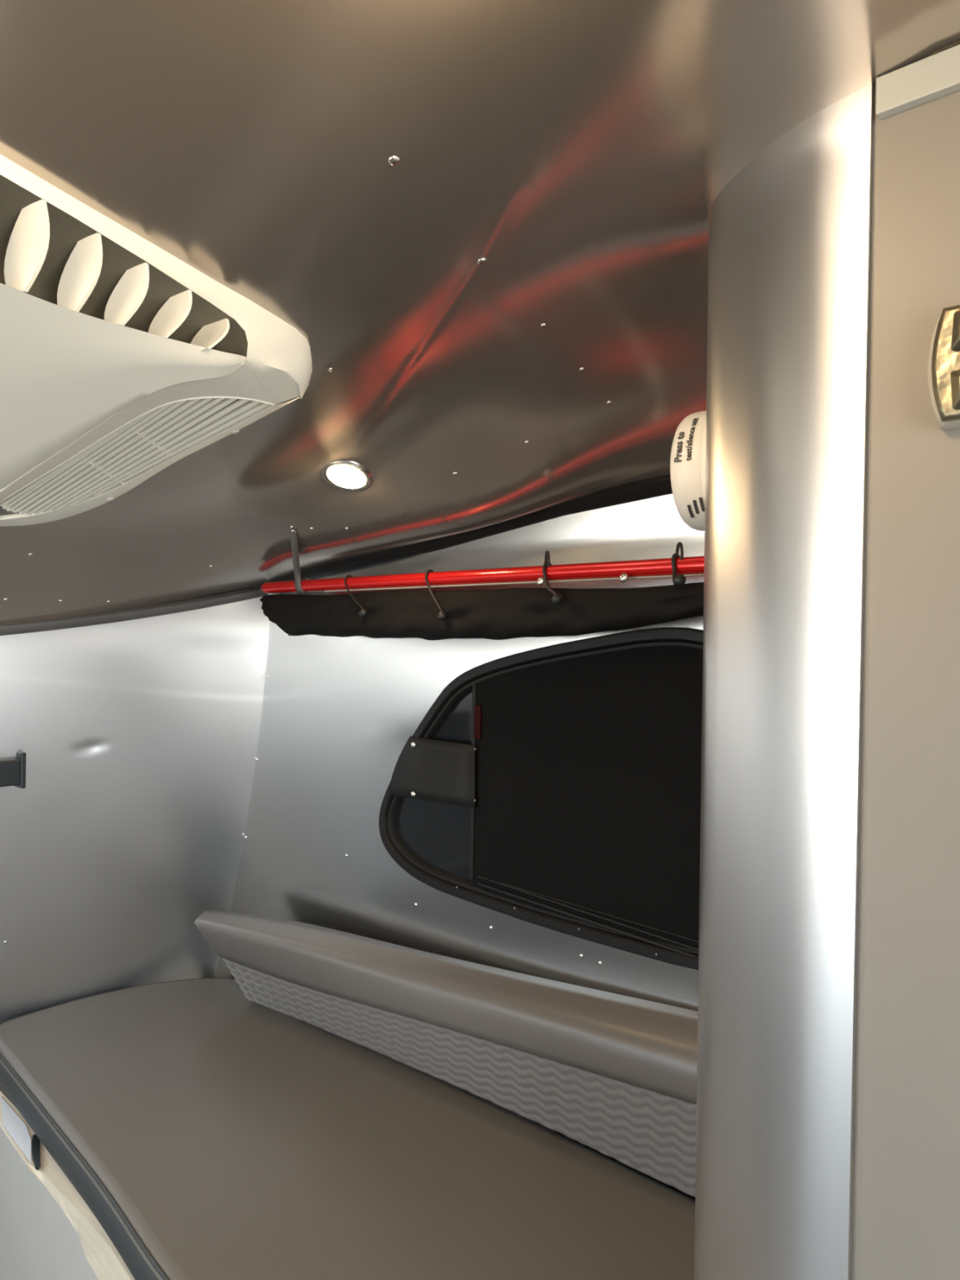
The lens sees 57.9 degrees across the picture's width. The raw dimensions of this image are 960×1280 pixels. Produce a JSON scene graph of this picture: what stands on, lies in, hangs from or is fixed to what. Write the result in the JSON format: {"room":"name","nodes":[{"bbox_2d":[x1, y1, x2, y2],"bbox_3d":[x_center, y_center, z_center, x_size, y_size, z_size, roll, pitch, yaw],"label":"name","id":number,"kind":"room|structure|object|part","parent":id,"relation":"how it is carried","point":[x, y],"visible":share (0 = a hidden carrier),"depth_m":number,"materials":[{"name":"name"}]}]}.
{"room":"camper trailer interior","nodes":[
{"label":"camper trailer interior","id":0,"kind":"room"},
{"bbox_2d":[0,593,271,1023],"bbox_3d":[-1.337,0.572,1.341,0.493,1.420,2.065,1,0,42],"label":"wall","id":1,"kind":"structure","parent":0,"point":[139,738],"depth_m":1.79,"materials":[{"name":"silver metal"}]},
{"bbox_2d":[0,751,26,788],"bbox_3d":[-0.930,0.241,1.533,0.036,0.092,0.229,1,0,42],"label":"bracket","id":2,"kind":"object","parent":1,"relation":"in","point":[12,771],"depth_m":1.59,"materials":[{"name":"black plastic"}]},
{"bbox_3d":[-0.920,0.243,1.546,0.030,0.048,0.182,1,0,42],"label":"arm","id":3,"kind":"part","parent":2,"relation":"part of","materials":[{"name":"black plastic"}]},
{"bbox_2d":[0,586,267,635],"bbox_3d":[-1.132,-0.057,1.228,0.084,0.148,1.900,1,0,42],"label":"trim","id":4,"kind":"structure","parent":1,"relation":"attached to","point":[156,610],"depth_m":1.71,"materials":[{"name":"grey metal"}]},
{"bbox_2d":[214,493,704,1200],"bbox_3d":[0.591,0.527,0.958,3.800,1.562,0.016,1,0,42],"label":"wall","id":5,"kind":"structure","parent":0,"point":[339,714],"depth_m":1.67,"materials":[{"name":"silver metal"}]},
{"bbox_2d":[270,474,672,582],"bbox_3d":[-0.044,-0.174,1.524,1.195,0.149,0.030,1,0,42],"label":"trim","id":6,"kind":"structure","parent":5,"relation":"attached to","point":[660,486],"depth_m":1.42,"materials":[{"name":"black rubber"}]},
{"bbox_2d":[378,627,703,969],"bbox_3d":[0.100,0.222,1.420,0.779,0.486,0.036,1,0,42],"label":"window","id":7,"kind":"structure","parent":5,"relation":"in","point":[557,787],"depth_m":1.38,"materials":[{"name":"black glass"}]},
{"bbox_3d":[0.108,0.222,1.429,0.745,0.452,0.005,1,0,42],"label":"pane","id":8,"kind":"part","parent":7,"relation":"part of","materials":[{"name":"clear glass"}]},
{"bbox_3d":[0.185,0.438,1.334,0.507,0.032,0.006,1,0,42],"label":"rail","id":9,"kind":"part","parent":7,"relation":"part of","materials":[{"name":"metal"}]},
{"bbox_3d":[0.185,0.426,1.334,0.507,0.032,0.004,1,0,42],"label":"rail","id":10,"kind":"part","parent":7,"relation":"part of","materials":[{"name":"black rubber"}]},
{"bbox_3d":[0.200,0.420,1.320,0.454,0.015,0.003,1,0,42],"label":"rail","id":11,"kind":"part","parent":7,"relation":"part of","materials":[{"name":"black plastic"}]},
{"bbox_2d":[0,0,959,624],"bbox_3d":[-0.161,-0.218,0.346,4.108,0.467,2.164,1,0,42],"label":"ceiling","id":12,"kind":"structure","parent":0,"point":[482,225],"depth_m":0.77,"materials":[{"name":"grey metal"}]},
{"bbox_2d":[0,154,311,526],"bbox_3d":[-0.650,-0.271,0.820,0.774,0.252,0.891,1,0,42],"label":"air conditioner","id":13,"kind":"object","parent":12,"relation":"attached to","point":[122,360],"visible":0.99,"depth_m":0.84,"materials":[{"name":"beige plastic"}]},
{"bbox_2d":[0,398,269,515],"bbox_3d":[-0.465,-0.227,1.100,0.466,0.114,0.173,1,0,42],"label":"grille","id":14,"kind":"object","parent":13,"relation":"attached to","point":[133,440],"depth_m":1.06,"materials":[{"name":"beige plastic"}]},
{"bbox_2d":[289,529,308,592],"bbox_3d":[-0.344,-0.143,1.622,0.033,0.101,0.197,1,0,-2],"label":"hook","id":15,"kind":"object","parent":12,"relation":"hanging from","point":[293,537],"visible":0.89,"depth_m":1.63,"materials":[{"name":"grey metal"}]},
{"bbox_2d":[320,460,373,491],"bbox_3d":[-0.209,-0.260,1.366,0.085,0.041,0.081,1,0,42],"label":"ceiling light","id":16,"kind":"object","parent":12,"relation":"attached to","point":[348,476],"visible":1,"depth_m":1.35,"materials":[{"name":"silver metal"}]},
{"bbox_2d":[260,555,704,593],"bbox_3d":[-0.050,-0.102,1.436,1.072,0.024,0.024,1,0,42],"label":"pole","id":17,"kind":"object","parent":12,"relation":"attached to","point":[688,565],"visible":0.86,"depth_m":1.34,"materials":[{"name":"red metal"}]},
{"bbox_2d":[259,542,704,640],"bbox_3d":[-0.049,-0.067,1.430,1.057,0.137,0.086,1,0,42],"label":"bag","id":18,"kind":"object","parent":17,"relation":"hanging from","point":[502,614],"visible":0.95,"depth_m":1.35,"materials":[{"name":"black fabric"}]},
{"bbox_3d":[-0.230,-0.084,1.571,0.022,0.073,0.108,1,0,-19],"label":"tie cord","id":19,"kind":"part","parent":18,"relation":"part of","materials":[{"name":"black fabric"}]},
{"bbox_3d":[-0.078,-0.079,1.435,0.022,0.081,0.093,1,0,-12],"label":"tie cord","id":20,"kind":"part","parent":18,"relation":"part of","materials":[{"name":"black fabric"}]},
{"bbox_3d":[0.102,-0.088,1.275,0.019,0.060,0.079,1,0,-3],"label":"tie cord","id":21,"kind":"part","parent":18,"relation":"part of","materials":[{"name":"black fabric"}]},
{"bbox_3d":[0.258,-0.095,1.139,0.013,0.043,0.067,1,0,12],"label":"tie cord","id":22,"kind":"part","parent":18,"relation":"part of","materials":[{"name":"black fabric"}]},
{"bbox_2d":[693,44,959,1279],"bbox_3d":[0.908,0.449,0.140,0.388,1.728,2.201,1,0,-37],"label":"wall partition","id":23,"kind":"structure","parent":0,"point":[828,1102],"depth_m":0.67,"materials":[{"name":"silver metal"}]},
{"bbox_2d":[670,410,706,531],"bbox_3d":[0.248,-0.183,0.944,0.052,0.129,0.129,1,0,32],"label":"smoke detector","id":24,"kind":"object","parent":23,"relation":"attached to","point":[688,451],"visible":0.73,"depth_m":0.90,"materials":[{"name":"white plastic"}]},
{"bbox_3d":[0.264,-0.183,0.934,0.013,0.127,0.127,1,0,32],"label":"mount plate","id":25,"kind":"part","parent":24,"relation":"part of","materials":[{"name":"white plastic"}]},
{"bbox_3d":[0.286,0.440,0.909,0.115,1.728,0.493,1,0,14],"label":"corner panel","id":26,"kind":"part","parent":23,"relation":"part of","materials":[{"name":"silver metal"}]},
{"bbox_3d":[0.998,0.451,0.024,1.940,1.726,0.016,1,0,42],"label":"panel","id":27,"kind":"part","parent":23,"relation":"part of","materials":[{"name":"grey laminate"}]},
{"bbox_2d":[927,304,959,431],"bbox_3d":[0.348,-0.193,0.589,0.087,0.085,0.032,1,0,42],"label":"wall fitting","id":28,"kind":"object","parent":23,"relation":"attached to","point":[944,358],"visible":1,"depth_m":0.60,"materials":[{"name":"gold metal"}]},
{"bbox_3d":[-0.148,1.318,0.252,3.970,0.040,2.100,1,0,42],"label":"floor","id":29,"kind":"structure","parent":0,"visible":0},
{"bbox_2d":[0,1086,98,1279],"bbox_3d":[-0.309,1.068,1.415,1.385,0.454,0.498,1,0,42],"label":"bench base","id":30,"kind":"object","parent":29,"relation":"on","point":[38,1242],"visible":0.02,"depth_m":1.50,"materials":[{"name":"laminate"}]},
{"bbox_2d":[0,1091,134,1279],"bbox_3d":[-0.531,0.869,1.215,1.202,0.091,0.060,1,0,44],"label":"plywood board","id":31,"kind":"object","parent":30,"relation":"attached to","point":[102,1255],"visible":0.75,"depth_m":1.30,"materials":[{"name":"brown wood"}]},
{"bbox_2d":[0,977,695,1279],"bbox_3d":[-0.340,0.795,1.383,1.388,0.060,0.602,1,0,42],"label":"seat cushion","id":32,"kind":"object","parent":30,"relation":"on","point":[211,1131],"visible":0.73,"depth_m":1.28,"materials":[{"name":"grey leather"}]},
{"bbox_2d":[194,909,697,1197],"bbox_3d":[-0.120,0.633,1.508,1.233,0.255,0.100,1,0,38],"label":"backrest cushion","id":33,"kind":"object","parent":32,"relation":"on","point":[614,1074],"visible":0.79,"depth_m":1.37,"materials":[{"name":"leather"}]}
]}

